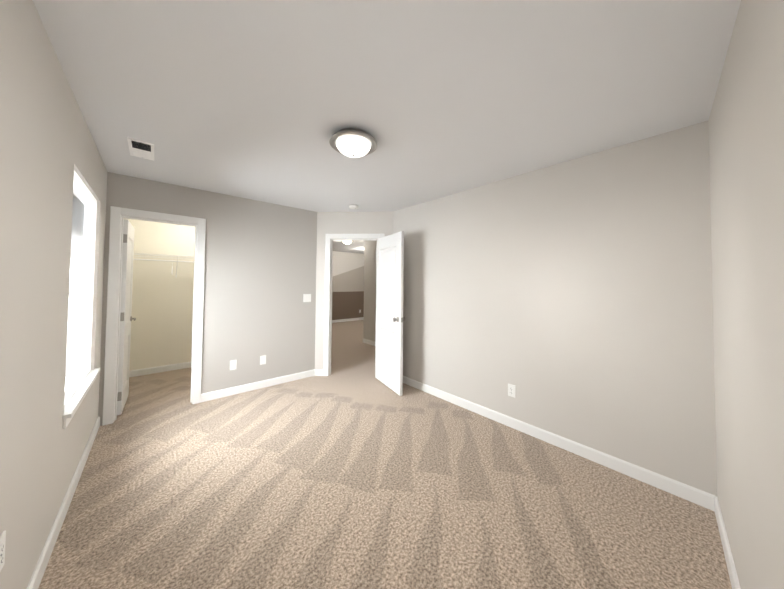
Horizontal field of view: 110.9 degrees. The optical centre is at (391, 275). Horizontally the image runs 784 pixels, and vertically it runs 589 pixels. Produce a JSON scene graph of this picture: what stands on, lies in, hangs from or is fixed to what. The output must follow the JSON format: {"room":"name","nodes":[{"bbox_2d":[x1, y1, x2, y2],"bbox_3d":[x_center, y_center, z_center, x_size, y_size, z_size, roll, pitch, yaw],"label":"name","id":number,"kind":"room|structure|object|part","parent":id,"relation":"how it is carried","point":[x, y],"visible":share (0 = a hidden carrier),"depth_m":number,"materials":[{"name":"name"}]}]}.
{"room":"empty bedroom","nodes":[
{"label":"empty bedroom","id":0,"kind":"room"},
{"bbox_2d":[0,0,106,588],"bbox_3d":[-2.025,0.195,1.604,0.170,2.440,5.960,2,-2,-41],"label":"wall","id":1,"kind":"structure","parent":0,"point":[48,147],"depth_m":1.15,"materials":[{"name":"beige paint"}]},
{"bbox_2d":[0,530,5,571],"bbox_3d":[-1.317,0.942,0.907,0.009,0.116,0.072,2,-2,-41],"label":"electrical outlet","id":2,"kind":"object","parent":1,"relation":"attached to","point":[2,547],"visible":1,"depth_m":0.92,"materials":[{"name":"white plastic"}]},
{"bbox_2d":[27,416,99,588],"bbox_3d":[-1.457,1.359,1.053,0.014,0.092,4.023,2,-2,-41],"label":"baseboard","id":3,"kind":"structure","parent":1,"relation":"attached to","point":[36,578],"depth_m":1.49,"materials":[{"name":"white wood"}]},
{"bbox_2d":[62,171,99,428],"bbox_3d":[-2.227,0.117,1.927,0.119,1.530,1.080,2,-2,-41],"label":"window","id":4,"kind":"structure","parent":1,"relation":"in","point":[84,286],"depth_m":2.21,"materials":[{"name":"white"}]},
{"bbox_2d":[124,218,194,370],"bbox_3d":[-3.132,0.264,4.518,2.356,2.440,0.120,2,-2,-41],"label":"wall","id":5,"kind":"structure","parent":0,"point":[162,314],"depth_m":4.11,"materials":[{"name":"beige paint"}]},
{"bbox_2d":[129,361,190,376],"bbox_3d":[-3.079,1.437,4.452,2.066,0.092,0.013,2,-2,-41],"label":"baseboard","id":6,"kind":"structure","parent":5,"relation":"attached to","point":[151,370],"depth_m":4.06,"materials":[{"name":"white wood"}]},
{"bbox_2d":[133,253,193,276],"bbox_3d":[-2.964,-0.121,4.382,2.058,0.325,0.318,2,-2,-41],"label":"closet shelf","id":7,"kind":"object","parent":5,"relation":"attached to","point":[177,258],"visible":0.38,"depth_m":3.96,"materials":[{"name":"white metal"}]},
{"bbox_2d":[98,172,316,425],"bbox_3d":[-2.044,0.241,3.318,2.406,2.440,0.120,2,-2,-41],"label":"wall","id":8,"kind":"structure","parent":0,"point":[260,271],"depth_m":3.41,"materials":[{"name":"beige paint"}]},
{"bbox_2d":[117,219,135,414],"bbox_3d":[-2.966,0.429,3.010,0.139,2.008,0.617,2,-2,-39],"label":"closet door","id":9,"kind":"structure","parent":8,"relation":"in","point":[126,318],"depth_m":2.83,"materials":[{"name":"white painted wood"},{"name":"brushed nickel"}]},
{"bbox_3d":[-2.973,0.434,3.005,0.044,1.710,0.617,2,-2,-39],"label":"handle","id":10,"kind":"part","parent":9,"relation":"part of","materials":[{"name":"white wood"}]},
{"bbox_2d":[102,206,205,425],"bbox_3d":[-2.509,0.392,2.906,0.770,2.108,0.154,2,-2,-41],"label":"door frame","id":11,"kind":"structure","parent":8,"relation":"attached to","point":[118,215],"depth_m":2.70,"materials":[{"name":"white wood"}]},
{"bbox_2d":[230,360,236,369],"bbox_3d":[-1.945,1.102,3.303,0.072,0.116,0.009,2,-2,-41],"label":"electrical outlet","id":12,"kind":"object","parent":8,"relation":"attached to","point":[233,363],"visible":1,"depth_m":3.30,"materials":[{"name":"white plastic"}]},
{"bbox_2d":[260,355,265,364],"bbox_3d":[-1.685,1.110,3.526,0.072,0.116,0.016,2,-2,-41],"label":"electrical outlet","id":13,"kind":"object","parent":8,"relation":"attached to","point":[263,359],"visible":1,"depth_m":3.53,"materials":[{"name":"white plastic"}]},
{"bbox_2d":[303,294,310,301],"bbox_3d":[-1.235,0.335,3.936,0.116,0.116,0.018,2,-2,-41],"label":"light switch","id":14,"kind":"object","parent":8,"relation":"attached to","point":[306,297],"visible":1,"depth_m":3.94,"materials":[{"name":"white plastic"}]},
{"bbox_2d":[332,251,363,319],"bbox_3d":[-2.184,0.397,9.105,5.700,2.440,0.120,2,-2,-41],"label":"wall","id":15,"kind":"structure","parent":0,"point":[348,288],"depth_m":9.57,"materials":[{"name":"paint"}]},
{"bbox_2d":[332,317,363,322],"bbox_3d":[-2.151,1.570,9.023,5.500,0.092,0.013,2,-2,-41],"label":"baseboard","id":16,"kind":"structure","parent":15,"relation":"attached to","point":[361,318],"depth_m":9.52,"materials":[{"name":"white wood"}]},
{"bbox_2d":[315,211,392,368],"bbox_3d":[-0.560,0.274,4.057,1.151,2.440,0.120,0,-2,4],"label":"wall","id":17,"kind":"structure","parent":0,"point":[380,222],"depth_m":4.03,"materials":[{"name":"beige paint"}]},
{"bbox_2d":[323,234,384,375],"bbox_3d":[-0.557,0.440,4.052,0.886,2.108,0.154,0,-2,4],"label":"door frame","id":18,"kind":"structure","parent":17,"relation":"attached to","point":[330,239],"depth_m":4.01,"materials":[{"name":"white wood"}]},
{"bbox_2d":[375,231,405,395],"bbox_3d":[-0.051,0.471,3.623,0.169,2.008,0.733,1,-2,-28],"label":"entry door","id":19,"kind":"structure","parent":17,"relation":"in","point":[390,318],"depth_m":3.54,"materials":[{"name":"white painted wood"},{"name":"brushed nickel"}]},
{"bbox_3d":[0.089,0.551,3.361,0.169,0.066,0.066,1,-2,-28],"label":"knob","id":20,"kind":"part","parent":19,"relation":"part of","materials":[{"name":"silver metal"}]},
{"bbox_2d":[363,240,376,341],"bbox_3d":[0.147,0.318,5.440,0.120,2.440,2.284,2,-2,-41],"label":"wall","id":21,"kind":"structure","parent":0,"point":[369,322],"depth_m":6.08,"materials":[{"name":"beige paint"}]},
{"bbox_2d":[363,338,375,345],"bbox_3d":[0.046,1.491,5.409,0.013,0.092,2.164,2,-2,-41],"label":"baseboard","id":22,"kind":"structure","parent":21,"relation":"attached to","point":[370,342],"depth_m":6.02,"materials":[{"name":"white wood"}]},
{"bbox_2d":[38,320,731,588],"bbox_3d":[-0.283,1.581,5.306,8.200,0.100,9.300,2,-2,-41],"label":"floor","id":23,"kind":"structure","parent":0,"point":[351,471],"depth_m":1.69,"materials":[{"name":"carpet"}]},
{"bbox_2d":[33,0,740,253],"bbox_3d":[-0.261,-0.958,5.375,8.200,0.100,9.300,2,-2,-41],"label":"ceiling","id":24,"kind":"structure","parent":0,"point":[263,100],"depth_m":1.44,"materials":[{"name":"white paint"}]},
{"bbox_2d":[127,137,153,160],"bbox_3d":[-2.013,-1.006,2.171,0.150,0.009,0.360,2,-2,-41],"label":"ceiling vent","id":25,"kind":"object","parent":24,"relation":"in","point":[141,149],"visible":0.96,"depth_m":2.15,"materials":[{"name":"white plastic"}]},
{"bbox_2d":[329,129,376,156],"bbox_3d":[-0.279,-0.930,1.963,0.344,0.141,0.344,2,-2,-41],"label":"light fixture","id":26,"kind":"object","parent":24,"relation":"attached to","point":[353,142],"visible":1,"depth_m":1.89,"materials":[{"name":"white glass"}]},
{"bbox_3d":[-0.279,-0.912,1.962,0.246,0.074,0.246,2,-2,-41],"label":"lamp shade","id":27,"kind":"part","parent":26,"relation":"part of","materials":[{"name":"white glass"}]},
{"bbox_2d":[349,205,357,208],"bbox_3d":[-0.530,-0.936,3.727,0.132,0.038,0.132,2,-2,-41],"label":"smoke detector","id":28,"kind":"object","parent":24,"relation":"attached to","point":[353,206],"visible":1,"depth_m":3.68,"materials":[{"name":"white plastic"}]},
{"bbox_2d":[393,121,716,495],"bbox_3d":[1.084,0.255,2.830,0.120,2.440,3.216,2,-2,-41],"label":"wall","id":29,"kind":"structure","parent":0,"point":[572,300],"depth_m":2.18,"materials":[{"name":"beige paint"}]},
{"bbox_2d":[508,384,514,397],"bbox_3d":[1.159,1.120,2.615,0.009,0.116,0.072,2,-2,-41],"label":"electrical outlet","id":30,"kind":"object","parent":29,"relation":"attached to","point":[511,390],"visible":1,"depth_m":2.61,"materials":[{"name":"white plastic"}]},
{"bbox_2d":[403,376,716,509],"bbox_3d":[0.958,1.428,2.816,0.031,0.092,3.117,2,-2,-41],"label":"baseboard","id":31,"kind":"structure","parent":29,"relation":"attached to","point":[686,492],"depth_m":2.15,"materials":[{"name":"white wood"}]},
{"bbox_2d":[708,0,783,588],"bbox_3d":[0.950,0.192,0.551,3.346,2.440,0.120,2,-2,-45],"label":"wall","id":32,"kind":"structure","parent":0,"point":[746,140],"depth_m":0.95,"materials":[{"name":"beige paint"}]},
{"bbox_2d":[711,497,740,588],"bbox_3d":[0.928,1.367,0.601,2.940,0.092,0.196,2,-2,-41],"label":"baseboard","id":33,"kind":"structure","parent":32,"relation":"attached to","point":[715,506],"depth_m":1.37,"materials":[{"name":"white wood"}]}
]}

